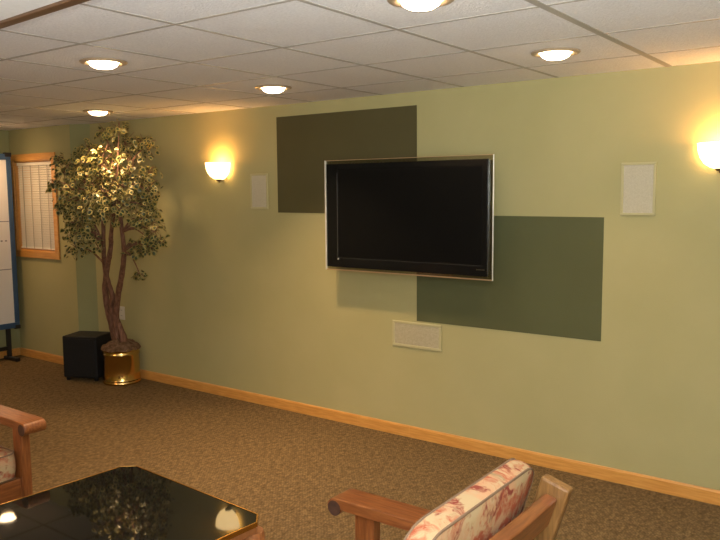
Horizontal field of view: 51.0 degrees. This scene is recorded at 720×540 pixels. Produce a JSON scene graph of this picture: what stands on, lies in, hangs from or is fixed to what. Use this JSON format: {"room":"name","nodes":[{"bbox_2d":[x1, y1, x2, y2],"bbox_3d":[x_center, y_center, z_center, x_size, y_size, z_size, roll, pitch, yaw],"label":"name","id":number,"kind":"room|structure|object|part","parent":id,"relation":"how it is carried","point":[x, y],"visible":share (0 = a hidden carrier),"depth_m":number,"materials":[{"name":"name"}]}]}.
{"room":"living room","nodes":[
{"label":"living room","id":0,"kind":"room"},
{"bbox_2d":[0,130,20,348],"bbox_3d":[-5.855,0.062,4.851,0.150,2.320,7.505,4,7,36],"label":"wall","id":1,"kind":"structure","parent":0,"point":[4,134],"depth_m":7.75,"materials":[{"name":"paint"}]},
{"bbox_2d":[0,348,19,358],"bbox_3d":[-5.740,1.176,4.973,0.014,0.078,7.341,4,7,36],"label":"baseboard","id":2,"kind":"structure","parent":1,"relation":"attached to","point":[16,351],"depth_m":7.85,"materials":[{"name":"brown wood"}]},
{"bbox_2d":[8,124,78,355],"bbox_3d":[-3.126,-0.251,7.635,1.220,2.320,0.245,4,7,36],"label":"wall","id":3,"kind":"structure","parent":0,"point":[47,288],"depth_m":7.49,"materials":[{"name":"paint"}]},
{"bbox_2d":[11,152,60,259],"bbox_3d":[-3.183,-0.644,7.593,0.812,1.036,0.211,4,7,36],"label":"window","id":4,"kind":"structure","parent":3,"relation":"attached to","point":[33,157],"depth_m":7.61,"materials":[{"name":"brown wood"}]},
{"bbox_3d":[-3.150,-0.649,7.641,0.656,0.876,0.006,4,7,36],"label":"pane","id":5,"kind":"part","parent":4,"relation":"part of","materials":[{"name":"clear glass"}]},
{"bbox_2d":[17,161,54,249],"bbox_3d":[-3.223,-0.640,7.543,0.648,0.868,0.041,4,7,36],"label":"window blind","id":6,"kind":"object","parent":3,"relation":"attached to","point":[33,233],"visible":0.8,"depth_m":7.56,"materials":[{"name":"beige plastic"}]},
{"bbox_3d":[-3.405,-0.640,7.666,0.012,0.834,0.001,4,7,36],"label":"ladder cord","id":7,"kind":"part","parent":6,"relation":"part of","materials":[{"name":"white fabric"}]},
{"bbox_3d":[-3.289,-0.632,7.581,0.012,0.834,0.001,4,7,36],"label":"ladder cord","id":8,"kind":"part","parent":6,"relation":"part of","materials":[{"name":"white fabric"}]},
{"bbox_3d":[-3.223,-1.055,7.503,0.648,0.034,0.032,4,7,36],"label":"head rail","id":9,"kind":"part","parent":6,"relation":"part of","materials":[{"name":"beige"}]},
{"bbox_3d":[-3.216,-0.217,7.591,0.648,0.016,0.024,4,7,36],"label":"rail","id":10,"kind":"part","parent":6,"relation":"part of","materials":[{"name":"beige plastic"}]},
{"bbox_3d":[-3.168,-0.624,7.492,0.012,0.834,0.001,4,7,36],"label":"ladder cord","id":11,"kind":"part","parent":6,"relation":"part of","materials":[{"name":"white fabric"}]},
{"bbox_3d":[-3.051,-0.616,7.406,0.012,0.834,0.001,4,7,36],"label":"ladder cord","id":12,"kind":"part","parent":6,"relation":"part of","materials":[{"name":"white fabric"}]},
{"bbox_2d":[69,124,98,330],"bbox_3d":[-2.562,-0.213,7.222,0.180,2.320,0.245,4,7,36],"label":"wall","id":13,"kind":"structure","parent":0,"point":[85,267],"depth_m":7.19,"materials":[{"name":"paint"}]},
{"bbox_2d":[0,0,719,130],"bbox_3d":[-1.948,-0.887,2.002,9.700,0.102,7.750,4,7,36],"label":"ceiling","id":14,"kind":"structure","parent":0,"point":[182,57],"depth_m":3.40,"materials":[{"name":"tile"}]},
{"bbox_2d":[0,0,89,28],"bbox_3d":[-1.556,-0.824,2.204,2.200,0.074,1.020,5,8,40],"label":"ceiling panel","id":15,"kind":"object","parent":14,"relation":"attached to","point":[12,12],"visible":1,"depth_m":2.35,"materials":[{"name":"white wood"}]},
{"bbox_3d":[-1.550,-0.807,2.213,2.090,0.020,0.927,5,8,40],"label":"white panel","id":16,"kind":"part","parent":15,"relation":"part of","materials":[{"name":"white"}]},
{"bbox_2d":[83,109,112,115],"bbox_3d":[-2.052,-1.228,5.919,0.226,0.038,0.226,4,7,36],"label":"recessed light","id":17,"kind":"object","parent":14,"relation":"in","point":[95,112],"visible":1,"depth_m":5.87,"materials":[{"name":"white glass"}]},
{"bbox_2d":[79,57,127,69],"bbox_3d":[-1.253,-1.001,3.692,0.226,0.038,0.226,4,7,36],"label":"recessed light","id":18,"kind":"object","parent":14,"relation":"in","point":[96,62],"visible":1,"depth_m":3.64,"materials":[{"name":"white glass"}]},
{"bbox_2d":[255,85,291,92],"bbox_3d":[-0.533,-1.107,4.647,0.226,0.038,0.226,4,7,36],"label":"recessed light","id":19,"kind":"object","parent":14,"relation":"in","point":[267,88],"visible":1,"depth_m":4.60,"materials":[{"name":"white glass"}]},
{"bbox_2d":[387,0,453,10],"bbox_3d":[0.204,-0.891,2.531,0.226,0.038,0.226,4,7,36],"label":"recessed light","id":20,"kind":"object","parent":14,"relation":"in","point":[413,5],"visible":1,"depth_m":2.51,"materials":[{"name":"beige glass"}]},
{"bbox_2d":[531,47,580,60],"bbox_3d":[0.915,-1.002,3.535,0.226,0.038,0.226,4,7,36],"label":"recessed light","id":21,"kind":"object","parent":14,"relation":"in","point":[560,53],"visible":1,"depth_m":3.48,"materials":[{"name":"white glass"}]},
{"bbox_2d":[0,355,719,539],"bbox_3d":[-1.929,1.519,2.254,9.700,0.100,7.750,4,7,36],"label":"floor","id":22,"kind":"structure","parent":0,"point":[284,467],"depth_m":4.75,"materials":[{"name":"carpet"}]},
{"bbox_2d":[0,152,20,361],"bbox_3d":[-3.820,-0.081,7.182,0.240,2.087,1.156,4,7,36],"label":"whiteboard","id":23,"kind":"object","parent":22,"relation":"on","point":[9,301],"visible":1,"depth_m":7.57,"materials":[{"name":"white"}]},
{"bbox_2d":[0,405,46,503],"bbox_3d":[-2.065,0.874,3.528,0.856,0.920,0.803,4,7,36],"label":"armchair","id":24,"kind":"object","parent":22,"relation":"on","point":[15,466],"visible":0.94,"depth_m":3.60,"materials":[{"name":"brown wood"}]},
{"bbox_2d":[0,447,15,481],"bbox_3d":[-2.022,0.941,3.503,0.530,0.146,0.637,4,7,36],"label":"seat cushion","id":25,"kind":"object","parent":24,"relation":"on","point":[7,456],"depth_m":3.56,"materials":[{"name":"fabric"}]},
{"bbox_3d":[-1.827,1.092,3.375,0.028,0.135,0.650,4,7,36],"label":"rail","id":26,"kind":"part","parent":24,"relation":"part of","materials":[{"name":"brown wood"}]},
{"bbox_3d":[-1.623,1.028,3.648,0.080,0.582,0.044,4,7,36],"label":"post","id":27,"kind":"part","parent":24,"relation":"part of","materials":[{"name":"brown wood"}]},
{"bbox_3d":[-1.815,0.718,3.756,0.740,0.062,0.110,4,7,36],"label":"armrest","id":28,"kind":"part","parent":24,"relation":"part of","materials":[{"name":"brown wood"}]},
{"bbox_2d":[62,331,111,380],"bbox_3d":[-2.483,0.783,6.904,0.340,0.405,0.286,1,6,12],"label":"subwoofer","id":29,"kind":"object","parent":22,"relation":"on","point":[82,352],"visible":0.74,"depth_m":6.77,"materials":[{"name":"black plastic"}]},
{"bbox_2d":[64,339,94,375],"bbox_3d":[-2.513,0.783,6.767,0.300,0.333,0.007,1,6,12],"label":"grille","id":30,"kind":"object","parent":29,"relation":"attached to","point":[79,354],"depth_m":6.76,"materials":[{"name":"black fabric"}]},
{"bbox_2d":[45,119,169,385],"bbox_3d":[-2.057,-0.106,6.299,0.692,2.292,1.255,-6,8,-42],"label":"potted tree","id":31,"kind":"object","parent":22,"relation":"on","point":[121,355],"visible":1,"depth_m":6.22,"materials":[{"name":"green plant"}]},
{"bbox_3d":[-2.128,0.841,6.745,0.334,0.316,0.334,4,7,36],"label":"brass planter","id":32,"kind":"part","parent":31,"relation":"part of","materials":[{"name":"gold metal"}]},
{"bbox_2d":[0,465,264,539],"bbox_3d":[-1.021,1.183,2.924,0.962,0.414,0.950,5,8,40],"label":"coffee table","id":33,"kind":"object","parent":22,"relation":"on","point":[136,502],"visible":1,"depth_m":3.00,"materials":[{"name":"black glass"}]},
{"bbox_3d":[-1.023,1.011,2.906,0.936,0.027,0.924,5,8,40],"label":"frame","id":34,"kind":"part","parent":33,"relation":"part of","materials":[{"name":"brown wood"}]},
{"bbox_3d":[-0.420,1.198,2.971,0.104,0.365,0.104,5,8,40],"label":"corner post","id":35,"kind":"part","parent":33,"relation":"part of","materials":[{"name":"brown wood"}]},
{"bbox_2d":[328,458,572,539],"bbox_3d":[0.058,0.999,2.174,0.856,0.920,0.803,4,7,36],"label":"armchair","id":36,"kind":"object","parent":22,"relation":"on","point":[492,506],"visible":1,"depth_m":2.07,"materials":[{"name":"beige fabric"}]},
{"bbox_3d":[0.028,1.120,2.640,0.080,0.582,0.044,4,7,36],"label":"post","id":37,"kind":"part","parent":36,"relation":"part of","materials":[{"name":"brown wood"}]},
{"bbox_3d":[0.215,0.837,2.470,0.740,0.062,0.110,4,7,36],"label":"armrest","id":38,"kind":"part","parent":36,"relation":"part of","materials":[{"name":"brown wood"}]},
{"bbox_2d":[406,460,532,539],"bbox_3d":[0.254,0.790,2.005,0.116,0.479,0.637,24,19,32],"label":"cushion","id":39,"kind":"object","parent":36,"relation":"on","point":[485,507],"depth_m":1.93,"materials":[{"name":"fabric"}]},
{"bbox_3d":[0.349,0.721,1.927,0.062,0.096,0.650,4,7,36],"label":"rail","id":40,"kind":"part","parent":36,"relation":"part of","materials":[{"name":"brown wood"}]},
{"bbox_3d":[0.507,0.875,2.258,0.247,0.562,0.040,4,7,36],"label":"post","id":41,"kind":"part","parent":36,"relation":"part of","materials":[{"name":"brown wood"}]},
{"bbox_2d":[90,61,719,489],"bbox_3d":[0.879,0.018,4.755,8.300,2.320,0.150,4,7,36],"label":"wall","id":42,"kind":"structure","parent":0,"point":[239,296],"depth_m":4.72,"materials":[{"name":"paint"}]},
{"bbox_2d":[119,306,124,319],"bbox_3d":[-2.200,0.398,6.980,0.080,0.124,0.010,4,7,36],"label":"wall outlet","id":43,"kind":"object","parent":42,"relation":"attached to","point":[122,309],"visible":0.88,"depth_m":6.98,"materials":[{"name":"beige plastic"}]},
{"bbox_2d":[205,162,229,182],"bbox_3d":[-1.144,-0.772,5.987,0.236,0.157,0.138,4,7,36],"label":"wall sconce","id":44,"kind":"object","parent":42,"relation":"attached to","point":[219,171],"visible":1,"depth_m":5.94,"materials":[{"name":"white glass"}]},
{"bbox_2d":[250,173,267,208],"bbox_3d":[-0.776,-0.605,5.814,0.182,0.272,0.009,4,7,36],"label":"wall speaker","id":45,"kind":"object","parent":42,"relation":"attached to","point":[258,183],"visible":1,"depth_m":5.81,"materials":[{"name":"beige"}]},
{"bbox_2d":[252,176,265,206],"bbox_3d":[-0.774,-0.605,5.816,0.150,0.240,0.005,4,7,36],"label":"grille","id":46,"kind":"object","parent":45,"relation":"attached to","point":[258,182],"depth_m":5.82,"materials":[{"name":"beige plastic"}]},
{"bbox_2d":[276,105,416,212],"bbox_3d":[-0.125,-0.754,5.317,1.235,0.710,0.003,4,7,36],"label":"rectangle","id":47,"kind":"object","parent":42,"relation":"attached to","point":[304,142],"visible":0.79,"depth_m":5.37,"materials":[{"name":"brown paint"}]},
{"bbox_2d":[20,347,719,505],"bbox_3d":[0.253,1.106,5.178,9.385,0.078,0.109,4,7,36],"label":"baseboard","id":48,"kind":"structure","parent":42,"relation":"attached to","point":[693,492],"depth_m":4.97,"materials":[{"name":"brown wood"}]},
{"bbox_2d":[324,154,494,280],"bbox_3d":[0.316,-0.351,4.937,1.287,0.756,0.146,4,7,36],"label":"television","id":49,"kind":"object","parent":42,"relation":"attached to","point":[437,217],"visible":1,"depth_m":4.83,"materials":[{"name":"black plastic"}]},
{"bbox_2d":[392,320,441,351],"bbox_3d":[0.379,0.440,5.073,0.385,0.176,0.009,4,7,36],"label":"wall speaker","id":50,"kind":"object","parent":42,"relation":"attached to","point":[424,336],"visible":1,"depth_m":5.07,"materials":[{"name":"beige"}]},
{"bbox_2d":[417,216,603,340],"bbox_3d":[0.878,0.022,4.659,1.242,0.710,0.003,4,7,36],"label":"rectangle","id":51,"kind":"object","parent":42,"relation":"attached to","point":[548,271],"visible":0.79,"depth_m":4.54,"materials":[{"name":"green paint"}]},
{"bbox_2d":[620,162,656,215],"bbox_3d":[1.520,-0.443,4.126,0.186,0.288,0.016,4,7,36],"label":"wall speaker","id":52,"kind":"object","parent":42,"relation":"attached to","point":[638,179],"visible":1,"depth_m":4.12,"materials":[{"name":"beige"}]},
{"bbox_2d":[697,141,719,172],"bbox_3d":[1.817,-0.567,3.815,0.236,0.157,0.138,4,7,36],"label":"wall sconce","id":53,"kind":"object","parent":42,"relation":"attached to","point":[709,152],"visible":1,"depth_m":3.80,"materials":[{"name":"white glass"}]}
]}

